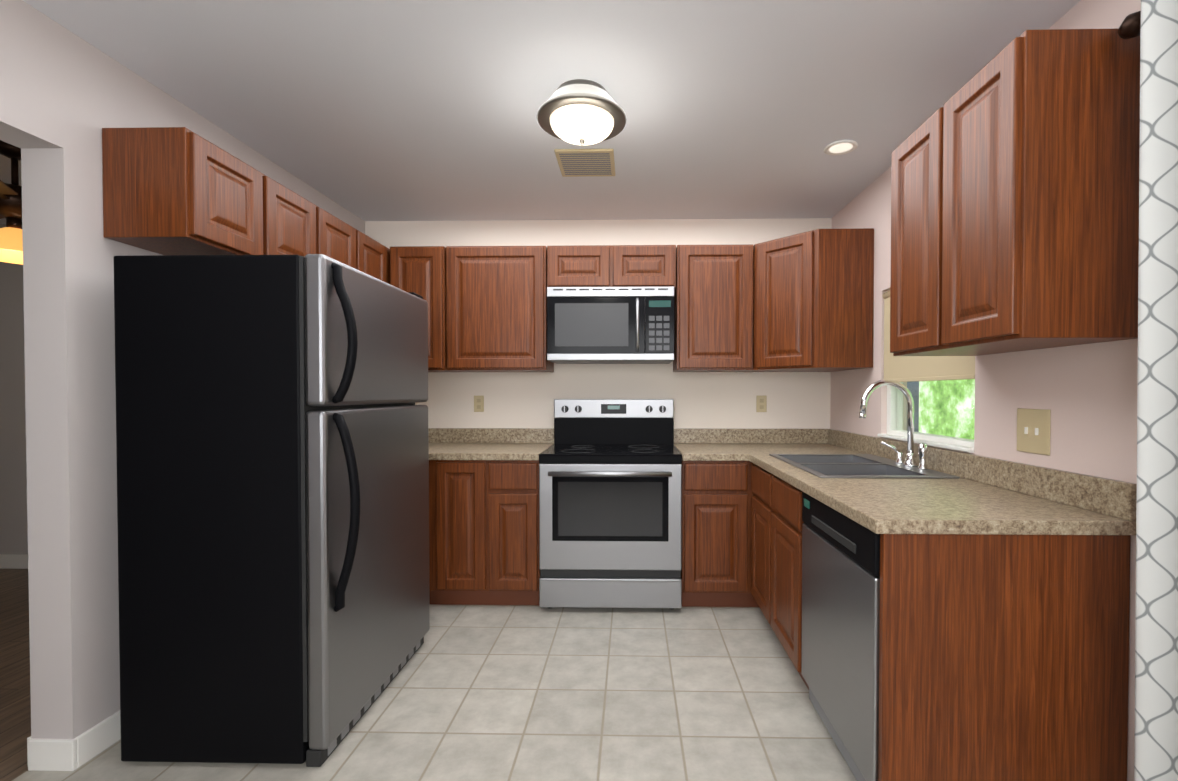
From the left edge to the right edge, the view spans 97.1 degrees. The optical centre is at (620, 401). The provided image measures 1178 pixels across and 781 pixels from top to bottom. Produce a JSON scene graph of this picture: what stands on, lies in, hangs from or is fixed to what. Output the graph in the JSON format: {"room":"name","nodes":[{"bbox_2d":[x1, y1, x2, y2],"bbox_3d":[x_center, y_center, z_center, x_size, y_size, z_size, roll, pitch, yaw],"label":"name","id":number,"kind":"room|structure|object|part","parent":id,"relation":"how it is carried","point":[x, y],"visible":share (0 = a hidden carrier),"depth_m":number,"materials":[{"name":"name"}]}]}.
{"room":"kitchen","nodes":[
{"label":"kitchen","id":0,"kind":"room"},
{"bbox_2d":[21,153,31,738],"bbox_3d":[-1.936,-0.015,2.666,0.004,2.435,1.918,0,1,1],"label":"wall","id":1,"kind":"structure","parent":0,"point":[26,439],"depth_m":1.71,"materials":[{"name":"paint"}]},
{"bbox_2d":[27,736,30,764],"bbox_3d":[-1.945,1.152,2.675,0.014,0.100,1.906,0,1,1],"label":"baseboard","id":2,"kind":"structure","parent":1,"relation":"attached to","point":[28,738],"depth_m":1.72,"materials":[{"name":"white"}]},
{"bbox_2d":[0,0,364,738],"bbox_3d":[-1.877,-0.005,2.013,0.140,2.435,3.220,0,1,1],"label":"wall","id":3,"kind":"structure","parent":0,"point":[70,251],"depth_m":1.72,"materials":[{"name":"paint"}]},
{"bbox_2d":[27,738,76,770],"bbox_3d":[-1.876,1.167,1.714,0.154,0.100,0.014,0,1,1],"label":"baseboard","id":4,"kind":"structure","parent":3,"relation":"attached to","point":[52,754],"depth_m":1.71,"materials":[{"name":"white"}]},
{"bbox_2d":[74,710,120,767],"bbox_3d":[-1.794,1.158,2.330,0.014,0.100,1.219,0,1,1],"label":"baseboard","id":5,"kind":"structure","parent":3,"relation":"attached to","point":[97,739],"depth_m":1.79,"materials":[{"name":"white"}]},
{"bbox_2d":[102,127,269,254],"bbox_3d":[-1.646,-0.764,1.989,0.317,0.380,0.364,0,1,1],"label":"upper cabinet","id":6,"kind":"object","parent":3,"relation":"attached to","point":[176,191],"depth_m":1.81,"materials":[{"name":"brown wood"}]},
{"bbox_2d":[270,178,321,256],"bbox_3d":[-1.639,-0.770,2.354,0.317,0.380,0.365,0,1,1],"label":"upper cabinet","id":7,"kind":"object","parent":3,"relation":"attached to","point":[295,222],"depth_m":2.35,"materials":[{"name":"brown wood"}]},
{"bbox_2d":[322,209,361,271],"bbox_3d":[-1.631,-0.775,2.718,0.317,0.380,0.364,0,1,1],"label":"upper cabinet","id":8,"kind":"object","parent":3,"relation":"attached to","point":[341,242],"depth_m":2.74,"materials":[{"name":"brown wood"}]},
{"bbox_2d":[362,233,389,283],"bbox_3d":[-1.624,-0.781,3.076,0.317,0.380,0.352,0,1,1],"label":"upper cabinet","id":9,"kind":"object","parent":3,"relation":"attached to","point":[375,256],"depth_m":3.10,"materials":[{"name":"brown wood"}]},
{"bbox_2d":[0,218,831,553],"bbox_3d":[-1.868,-0.031,3.693,6.890,2.435,0.140,0,1,1],"label":"wall","id":10,"kind":"structure","parent":0,"point":[727,400],"depth_m":3.59,"materials":[{"name":"paint"}]},
{"bbox_2d":[0,554,27,568],"bbox_3d":[-3.607,1.137,3.669,3.386,0.100,0.014,0,1,1],"label":"baseboard","id":11,"kind":"structure","parent":10,"relation":"attached to","point":[13,561],"depth_m":3.68,"materials":[{"name":"white"}]},
{"bbox_2d":[390,246,456,371],"bbox_3d":[-1.279,-0.587,3.426,0.347,0.779,0.347,0,1,1],"label":"upper cabinet","id":12,"kind":"object","parent":10,"relation":"attached to","point":[420,270],"visible":0.5,"depth_m":3.25,"materials":[{"name":"brown wood"}]},
{"bbox_2d":[474,396,483,411],"bbox_3d":[-0.984,0.018,3.602,0.070,0.114,0.007,0,1,1],"label":"electrical outlet","id":13,"kind":"object","parent":10,"relation":"attached to","point":[478,403],"visible":1,"depth_m":3.60,"materials":[{"name":"beige plastic"}]},
{"bbox_2d":[446,246,553,371],"bbox_3d":[-0.781,-0.587,3.416,0.630,0.779,0.347,0,1,1],"label":"upper cabinet","id":14,"kind":"object","parent":10,"relation":"attached to","point":[496,308],"visible":0.94,"depth_m":3.25,"materials":[{"name":"brown wood"}]},
{"bbox_2d":[547,245,675,290],"bbox_3d":[-0.056,-0.842,3.397,0.804,0.267,0.347,0,1,1],"label":"upper cabinet","id":15,"kind":"object","parent":10,"relation":"attached to","point":[612,266],"visible":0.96,"depth_m":3.23,"materials":[{"name":"brown wood"}]},
{"bbox_2d":[547,287,673,363],"bbox_3d":[-0.060,-0.477,3.352,0.780,0.448,0.443,0,1,1],"label":"over-the-range microwave","id":16,"kind":"object","parent":15,"relation":"attached to","point":[610,325],"visible":1,"depth_m":3.17,"materials":[{"name":"grey plastic"}]},
{"bbox_2d":[673,244,752,371],"bbox_3d":[0.590,-0.586,3.388,0.473,0.779,0.347,0,1,1],"label":"upper cabinet","id":17,"kind":"object","parent":10,"relation":"attached to","point":[713,311],"visible":0.96,"depth_m":3.22,"materials":[{"name":"brown wood"}]},
{"bbox_2d":[756,396,766,411],"bbox_3d":[0.965,0.019,3.562,0.070,0.114,0.007,0,1,1],"label":"electrical outlet","id":18,"kind":"object","parent":10,"relation":"attached to","point":[761,403],"visible":1,"depth_m":3.56,"materials":[{"name":"beige plastic"}]},
{"bbox_2d":[0,569,856,780],"bbox_3d":[-1.993,1.278,1.010,7.030,0.100,5.550,0,1,1],"label":"floor","id":19,"kind":"structure","parent":0,"point":[503,693],"depth_m":2.05,"materials":[{"name":"tile"}]},
{"bbox_2d":[114,254,429,766],"bbox_3d":[-1.267,0.351,2.146,0.782,1.718,0.880,0,1,1],"label":"refrigerator","id":20,"kind":"object","parent":19,"relation":"on","point":[272,444],"visible":1,"depth_m":1.71,"materials":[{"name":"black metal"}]},
{"bbox_2d":[429,460,436,603],"bbox_3d":[-1.416,0.763,3.305,0.724,0.860,0.637,0,1,1],"label":"base cabinet","id":21,"kind":"object","parent":19,"relation":"on","point":[432,463],"depth_m":3.00,"materials":[{"name":"brown wood"}]},
{"bbox_2d":[428,428,553,459],"bbox_3d":[-1.118,0.262,3.286,1.319,0.139,0.647,0,1,1],"label":"countertop","id":22,"kind":"structure","parent":21,"relation":"on","point":[444,443],"depth_m":3.54,"materials":[{"name":"stone"}]},
{"bbox_2d":[437,460,488,604],"bbox_3d":[-0.908,0.763,3.295,0.292,0.860,0.637,0,1,1],"label":"base cabinet","id":23,"kind":"object","parent":19,"relation":"on","point":[483,532],"depth_m":2.98,"materials":[{"name":"brown wood"}]},
{"bbox_2d":[489,460,540,604],"bbox_3d":[-0.612,0.763,3.289,0.301,0.860,0.637,0,1,1],"label":"base cabinet","id":24,"kind":"object","parent":19,"relation":"on","point":[514,571],"depth_m":2.97,"materials":[{"name":"brown wood"}]},
{"bbox_2d":[539,399,681,608],"bbox_3d":[-0.054,0.592,3.225,0.805,1.203,0.725,0,1,1],"label":"range","id":25,"kind":"object","parent":19,"relation":"on","point":[610,503],"visible":1,"depth_m":2.92,"materials":[{"name":"silver metal"}]},
{"bbox_2d":[681,461,758,606],"bbox_3d":[0.891,0.763,3.258,1.070,0.860,0.637,0,1,1],"label":"base cabinet","id":26,"kind":"object","parent":19,"relation":"on","point":[716,534],"visible":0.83,"depth_m":2.95,"materials":[{"name":"brown wood"}]},
{"bbox_2d":[674,429,743,460],"bbox_3d":[0.532,0.263,3.242,0.358,0.139,0.667,0,1,1],"label":"countertop","id":27,"kind":"structure","parent":26,"relation":"on","point":[693,444],"depth_m":3.47,"materials":[{"name":"stone"}]},
{"bbox_2d":[751,463,794,659],"bbox_3d":[1.067,0.775,2.514,0.687,0.860,0.878,0,1,1],"label":"base cabinet","id":28,"kind":"object","parent":19,"relation":"on","point":[773,498],"depth_m":2.48,"materials":[{"name":"brown wood"}]},
{"bbox_2d":[732,379,1136,534],"bbox_3d":[1.053,0.190,2.480,0.714,0.581,2.167,0,1,1],"label":"countertop","id":29,"kind":"structure","parent":28,"relation":"on","point":[877,485],"depth_m":1.78,"materials":[{"name":"stone"}]},
{"bbox_2d":[769,454,959,478],"bbox_3d":[1.091,0.389,2.479,0.555,0.183,0.780,0,1,1],"label":"sink","id":30,"kind":"object","parent":29,"relation":"in","point":[819,466],"depth_m":2.46,"materials":[{"name":"silver metal"}]},
{"bbox_2d":[859,379,927,469],"bbox_3d":[1.224,0.100,2.388,0.278,0.398,0.232,0,1,1],"label":"faucet","id":31,"kind":"object","parent":29,"relation":"on","point":[909,463],"depth_m":2.37,"materials":[{"name":"silver metal"}]},
{"bbox_2d":[801,491,879,780],"bbox_3d":[1.045,0.788,1.762,0.666,0.856,0.622,0,1,1],"label":"dishwasher","id":32,"kind":"object","parent":19,"relation":"on","point":[840,606],"visible":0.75,"depth_m":1.67,"materials":[{"name":"grey metal"}]},
{"bbox_2d":[791,487,1130,780],"bbox_3d":[1.051,0.786,1.760,0.687,0.860,0.669,0,1,1],"label":"base cabinet","id":33,"kind":"object","parent":19,"relation":"on","point":[1003,657],"depth_m":1.42,"materials":[{"name":"brown wood"}]},
{"bbox_2d":[0,0,1080,223],"bbox_3d":[-1.993,-1.257,0.971,7.030,0.100,5.550,0,1,1],"label":"ceiling","id":34,"kind":"structure","parent":0,"point":[395,110],"depth_m":2.01,"materials":[{"name":"paint"}]},
{"bbox_2d":[0,140,22,264],"bbox_3d":[-2.924,-0.963,2.551,1.214,0.534,1.160,0,1,1],"label":"ceiling fan","id":35,"kind":"object","parent":34,"relation":"hanging from","point":[11,244],"visible":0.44,"depth_m":2.46,"materials":[{"name":"brown wood"}]},
{"bbox_2d":[537,79,626,144],"bbox_3d":[-0.155,-1.123,2.071,0.358,0.201,0.358,0,1,1],"label":"flush ceiling light","id":36,"kind":"object","parent":34,"relation":"attached to","point":[581,112],"visible":1,"depth_m":1.98,"materials":[{"name":"white glass"}]},
{"bbox_2d":[554,149,614,176],"bbox_3d":[-0.178,-1.226,2.680,0.290,0.013,0.300,0,1,1],"label":"ceiling vent","id":37,"kind":"object","parent":34,"relation":"in","point":[583,162],"visible":0.96,"depth_m":2.65,"materials":[{"name":"beige plastic"}]},
{"bbox_2d":[824,140,857,154],"bbox_3d":[1.064,-1.226,2.515,0.154,0.008,0.154,0,1,1],"label":"recessed light","id":38,"kind":"object","parent":34,"relation":"in","point":[839,147],"visible":1,"depth_m":2.51,"materials":[{"name":"white glass"}]},
{"bbox_2d":[830,0,1140,780],"bbox_3d":[1.452,0.012,0.920,0.140,2.435,5.270,0,1,1],"label":"wall","id":39,"kind":"structure","parent":0,"point":[1086,394],"depth_m":1.68,"materials":[{"name":"paint"}]},
{"bbox_2d":[745,228,873,371],"bbox_3d":[1.128,-0.584,3.237,0.595,0.779,0.627,0,1,1],"label":"upper cabinet","id":40,"kind":"object","parent":39,"relation":"attached to","point":[813,294],"visible":0.98,"depth_m":2.94,"materials":[{"name":"brown wood"}]},
{"bbox_2d":[877,290,974,452],"bbox_3d":[1.453,-0.197,2.445,0.120,0.795,0.775,0,1,1],"label":"window","id":41,"kind":"structure","parent":39,"relation":"in","point":[902,369],"depth_m":2.48,"materials":[{"name":"white"}]},
{"bbox_2d":[890,28,1139,355],"bbox_3d":[1.224,-0.578,1.710,0.342,0.810,0.683,0,1,1],"label":"upper cabinet","id":42,"kind":"object","parent":39,"relation":"attached to","point":[1015,195],"visible":1,"depth_m":1.38,"materials":[{"name":"brown wood"}]},
{"bbox_2d":[1017,408,1050,455],"bbox_3d":[1.392,0.101,1.758,0.012,0.150,0.144,0,1,1],"label":"switch plate","id":43,"kind":"object","parent":39,"relation":"attached to","point":[1033,430],"visible":1,"depth_m":1.75,"materials":[{"name":"beige plastic"}]},
{"bbox_2d":[1118,0,1177,780],"bbox_3d":[1.294,0.101,0.750,0.166,2.238,1.220,0,1,1],"label":"curtain","id":44,"kind":"object","parent":39,"relation":"hanging from","point":[1153,24],"visible":1,"depth_m":1.21,"materials":[{"name":"fabric"}]},
{"bbox_3d":[1.316,-0.943,0.734,0.122,0.066,1.220,0,1,1],"label":"curtain rod","id":45,"kind":"part","parent":44,"relation":"part of","materials":[{"name":"brown metal"}]},
{"label":"outside","id":46,"kind":"structure","parent":0,"visible":0},
{"bbox_2d":[919,379,974,439],"bbox_3d":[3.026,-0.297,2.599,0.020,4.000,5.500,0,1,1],"label":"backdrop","id":47,"kind":"structure","parent":46,"point":[933,407],"depth_m":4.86,"materials":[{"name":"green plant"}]}
]}

